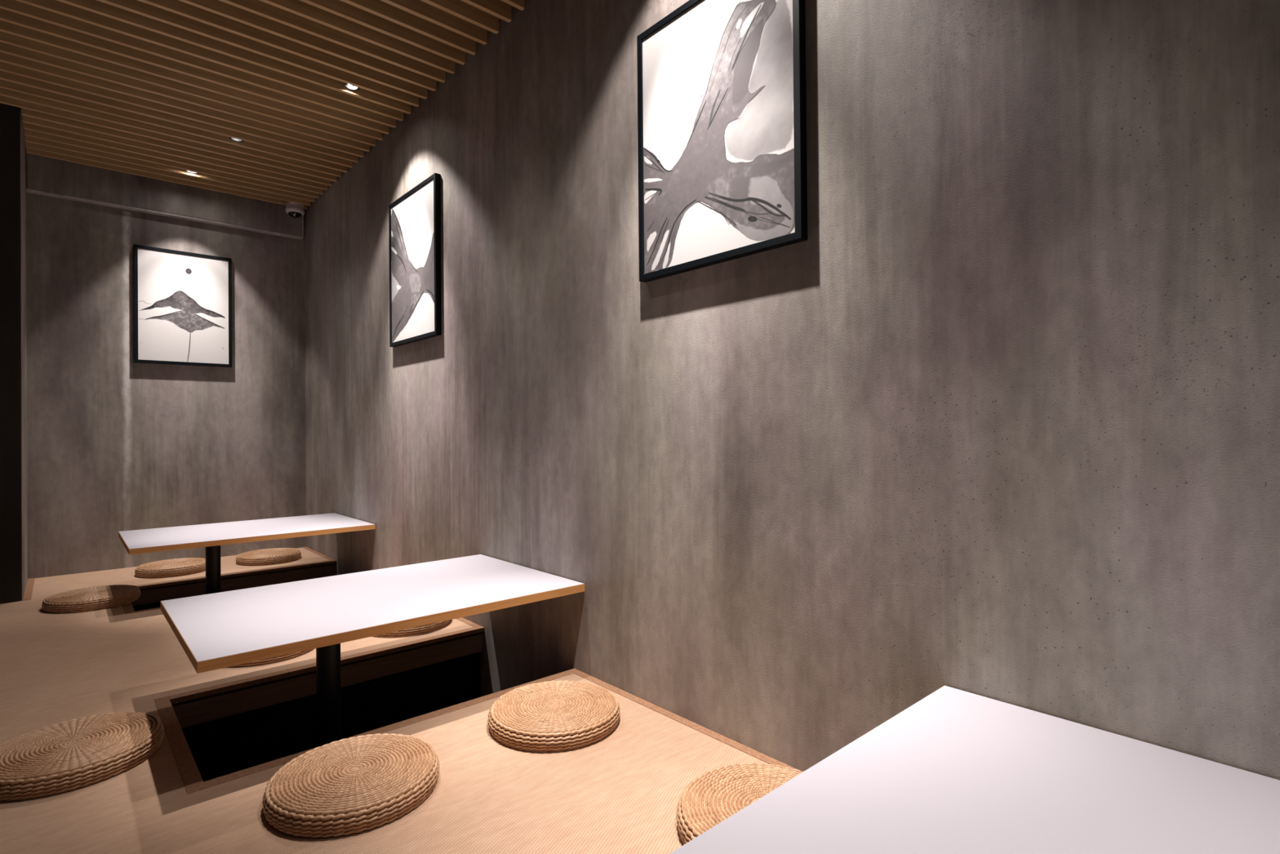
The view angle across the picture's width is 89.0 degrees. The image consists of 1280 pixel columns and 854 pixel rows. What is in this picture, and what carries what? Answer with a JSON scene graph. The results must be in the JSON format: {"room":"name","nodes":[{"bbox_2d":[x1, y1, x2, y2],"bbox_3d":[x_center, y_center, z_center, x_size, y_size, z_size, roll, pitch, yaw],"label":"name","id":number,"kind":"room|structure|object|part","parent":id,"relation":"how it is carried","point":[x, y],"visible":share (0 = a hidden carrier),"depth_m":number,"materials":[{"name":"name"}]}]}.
{"room":"japanese restaurant","nodes":[
{"label":"japanese restaurant","id":0,"kind":"room"},
{"bbox_2d":[0,102,27,603],"bbox_3d":[-4.607,-0.238,2.998,2.580,3.600,0.728,0,0,-42],"label":"wall","id":1,"kind":"structure","parent":0,"point":[13,293],"depth_m":3.56,"materials":[{"name":"concrete"}]},
{"bbox_2d":[26,192,306,578],"bbox_3d":[-4.311,-0.236,3.884,4.200,3.600,0.200,0,0,-42],"label":"wall","id":2,"kind":"structure","parent":0,"point":[116,443],"depth_m":4.50,"materials":[{"name":"concrete"}]},
{"bbox_2d":[26,152,302,236],"bbox_3d":[-3.285,-1.665,4.644,1.592,0.332,0.055,0,0,-42],"label":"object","id":3,"kind":"structure","parent":2,"relation":"attached to","point":[45,174],"depth_m":4.52,"materials":[{"name":"concrete"}]},
{"bbox_2d":[26,188,303,239],"bbox_3d":[-3.280,-1.616,4.645,1.600,0.250,0.058,0,0,-42],"label":"trim","id":4,"kind":"structure","parent":2,"relation":"attached to","point":[28,190],"depth_m":4.56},
{"bbox_2d":[133,244,231,367],"bbox_3d":[-3.263,-0.850,4.669,0.576,0.811,0.028,0,0,-42],"label":"framed painting","id":5,"kind":"object","parent":2,"relation":"attached to","point":[183,300],"visible":1,"depth_m":4.65,"materials":[{"name":"white paper"}]},
{"bbox_2d":[0,0,524,208],"bbox_3d":[-1.598,-1.827,0.829,4.200,0.148,8.000,0,0,-42],"label":"ceiling","id":6,"kind":"structure","parent":0,"point":[154,89],"depth_m":3.26,"materials":[{"name":"brown wood"}]},
{"bbox_2d":[229,137,244,142],"bbox_3d":[-2.443,-1.779,3.944,0.077,0.073,0.077,0,0,-42],"label":"recessed light","id":7,"kind":"object","parent":6,"relation":"in","point":[230,138],"visible":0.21,"depth_m":3.97,"materials":[{"name":"white"}]},
{"bbox_2d":[284,201,304,217],"bbox_3d":[-2.672,-1.671,5.045,0.132,0.100,0.132,0,0,-42],"label":"dome camera","id":8,"kind":"object","parent":6,"relation":"attached to","point":[295,210],"visible":1,"depth_m":5.00,"materials":[{"name":"grey plastic"}]},
{"bbox_2d":[343,82,359,90],"bbox_3d":[-1.485,-1.791,3.357,0.077,0.073,0.077,0,0,-42],"label":"recessed light","id":9,"kind":"object","parent":6,"relation":"in","point":[347,86],"visible":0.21,"depth_m":3.38,"materials":[{"name":"white"}]},
{"bbox_2d":[133,563,484,782],"bbox_3d":[-1.572,1.183,0.813,4.200,0.482,8.000,0,0,-42],"label":"floor","id":10,"kind":"structure","parent":0,"point":[220,747],"depth_m":2.63,"materials":[{"name":"black"}]},
{"bbox_2d":[118,512,375,594],"bbox_3d":[-2.357,0.994,3.940,1.205,0.768,0.800,0,0,-42],"label":"table","id":11,"kind":"object","parent":10,"relation":"on","point":[211,536],"visible":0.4,"depth_m":3.79,"materials":[{"name":"grey laminate"}]},
{"bbox_3d":[-2.498,1.009,3.814,0.075,0.728,0.075,0,0,-42],"label":"post","id":12,"kind":"part","parent":11,"relation":"part of","materials":[{"name":"black metal"}]},
{"bbox_2d":[160,554,584,746],"bbox_3d":[-0.919,0.973,2.325,1.205,0.768,0.803,0,0,-42],"label":"table","id":13,"kind":"object","parent":10,"relation":"on","point":[228,628],"visible":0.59,"depth_m":2.17,"materials":[{"name":"grey laminate"}]},
{"bbox_3d":[-1.054,0.988,2.206,0.075,0.728,0.075,0,0,-42],"label":"post","id":14,"kind":"part","parent":13,"relation":"part of","materials":[{"name":"black metal"}]},
{"bbox_2d":[0,546,801,853],"bbox_3d":[-1.575,0.932,0.814,4.200,0.019,8.000,0,0,-42],"label":"platform","id":15,"kind":"object","parent":10,"relation":"on","point":[620,793],"visible":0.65,"depth_m":1.76,"materials":[{"name":"wood"}]},
{"bbox_2d":[0,711,164,801],"bbox_3d":[-1.575,0.900,1.810,0.409,0.057,0.409,-1,0,17],"label":"cushion","id":16,"kind":"object","parent":15,"relation":"on","point":[63,757],"visible":1,"depth_m":1.76,"materials":[{"name":"beige wicker"}]},
{"bbox_2d":[41,584,140,613],"bbox_3d":[-2.952,0.921,3.514,0.409,0.057,0.409,0,0,-8],"label":"cushion","id":17,"kind":"object","parent":15,"relation":"on","point":[96,597],"visible":1,"depth_m":3.42,"materials":[{"name":"beige wicker"}]},
{"bbox_2d":[134,557,205,577],"bbox_3d":[-3.083,0.927,4.307,0.409,0.057,0.409,0,0,-28],"label":"cushion","id":18,"kind":"object","parent":15,"relation":"on","point":[187,566],"visible":0.94,"depth_m":4.20,"materials":[{"name":"beige wicker"}]},
{"bbox_2d":[235,547,301,565],"bbox_3d":[-2.656,0.925,4.664,0.409,0.057,0.409,-1,0,42],"label":"cushion","id":19,"kind":"object","parent":15,"relation":"on","point":[276,555],"visible":1,"depth_m":4.55,"materials":[{"name":"beige wicker"}]},
{"bbox_2d":[230,648,311,666],"bbox_3d":[-1.570,0.905,2.725,0.409,0.057,0.409,0,0,-3],"label":"cushion","id":20,"kind":"object","parent":15,"relation":"on","point":[281,658],"visible":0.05,"depth_m":2.57,"materials":[{"name":"beige wicker"}]},
{"bbox_2d":[262,733,439,837],"bbox_3d":[-0.722,0.892,1.653,0.409,0.057,0.409,0,0,-18],"label":"cushion","id":21,"kind":"object","parent":15,"relation":"on","point":[359,784],"visible":1,"depth_m":1.58,"materials":[{"name":"beige wicker"}]},
{"bbox_2d":[374,620,449,637],"bbox_3d":[-1.104,0.903,3.079,0.409,0.057,0.409,-1,0,12],"label":"cushion","id":22,"kind":"object","parent":15,"relation":"on","point":[432,627],"visible":0.12,"depth_m":2.91,"materials":[{"name":"beige wicker"}]},
{"bbox_2d":[487,680,620,752],"bbox_3d":[-0.265,0.890,2.034,0.409,0.057,0.409,0,0,-38],"label":"cushion","id":23,"kind":"object","parent":15,"relation":"on","point":[552,716],"visible":1,"depth_m":1.95,"materials":[{"name":"beige wicker"}]},
{"bbox_2d":[675,762,803,844],"bbox_3d":[0.287,0.883,1.475,0.409,0.057,0.409,0,0,-19],"label":"cushion","id":24,"kind":"object","parent":15,"relation":"on","point":[717,794],"visible":0.46,"depth_m":1.53,"materials":[{"name":"beige wicker"}]},
{"bbox_2d":[669,685,1279,853],"bbox_3d":[0.492,0.953,0.739,1.205,0.768,0.800,0,0,-42],"label":"table","id":25,"kind":"object","parent":10,"relation":"on","point":[956,771],"visible":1,"depth_m":1.00,"materials":[{"name":"grey laminate"}]},
{"bbox_2d":[304,0,1279,780],"bbox_3d":[-0.008,-0.281,2.358,0.200,3.600,8.200,0,0,-42],"label":"wall","id":26,"kind":"structure","parent":0,"point":[1003,424],"depth_m":1.58,"materials":[{"name":"concrete"}]},
{"bbox_2d":[131,564,336,605],"bbox_3d":[-2.383,1.016,3.975,1.206,0.084,0.718,0,0,-42],"label":"trim","id":27,"kind":"structure","parent":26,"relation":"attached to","point":[155,595],"depth_m":4.23,"materials":[{"name":"brown wood"}]},
{"bbox_2d":[172,633,483,728],"bbox_3d":[-0.938,0.995,2.346,1.213,0.084,0.760,0,0,-42],"label":"trim","id":28,"kind":"structure","parent":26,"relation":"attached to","point":[191,713],"depth_m":2.52,"materials":[{"name":"brown wood"}]},
{"bbox_2d":[388,173,441,346],"bbox_3d":[-1.241,-0.882,3.568,0.028,0.827,0.629,0,0,-42],"label":"framed painting","id":29,"kind":"object","parent":26,"relation":"attached to","point":[414,217],"visible":1,"depth_m":3.52,"materials":[{"name":"white paper"}]},
{"bbox_2d":[636,0,807,282],"bbox_3d":[0.214,-0.893,1.933,0.028,0.815,0.633,0,0,-42],"label":"framed painting","id":30,"kind":"object","parent":26,"relation":"attached to","point":[722,98],"visible":1,"depth_m":1.89,"materials":[{"name":"white paper"}]}
]}

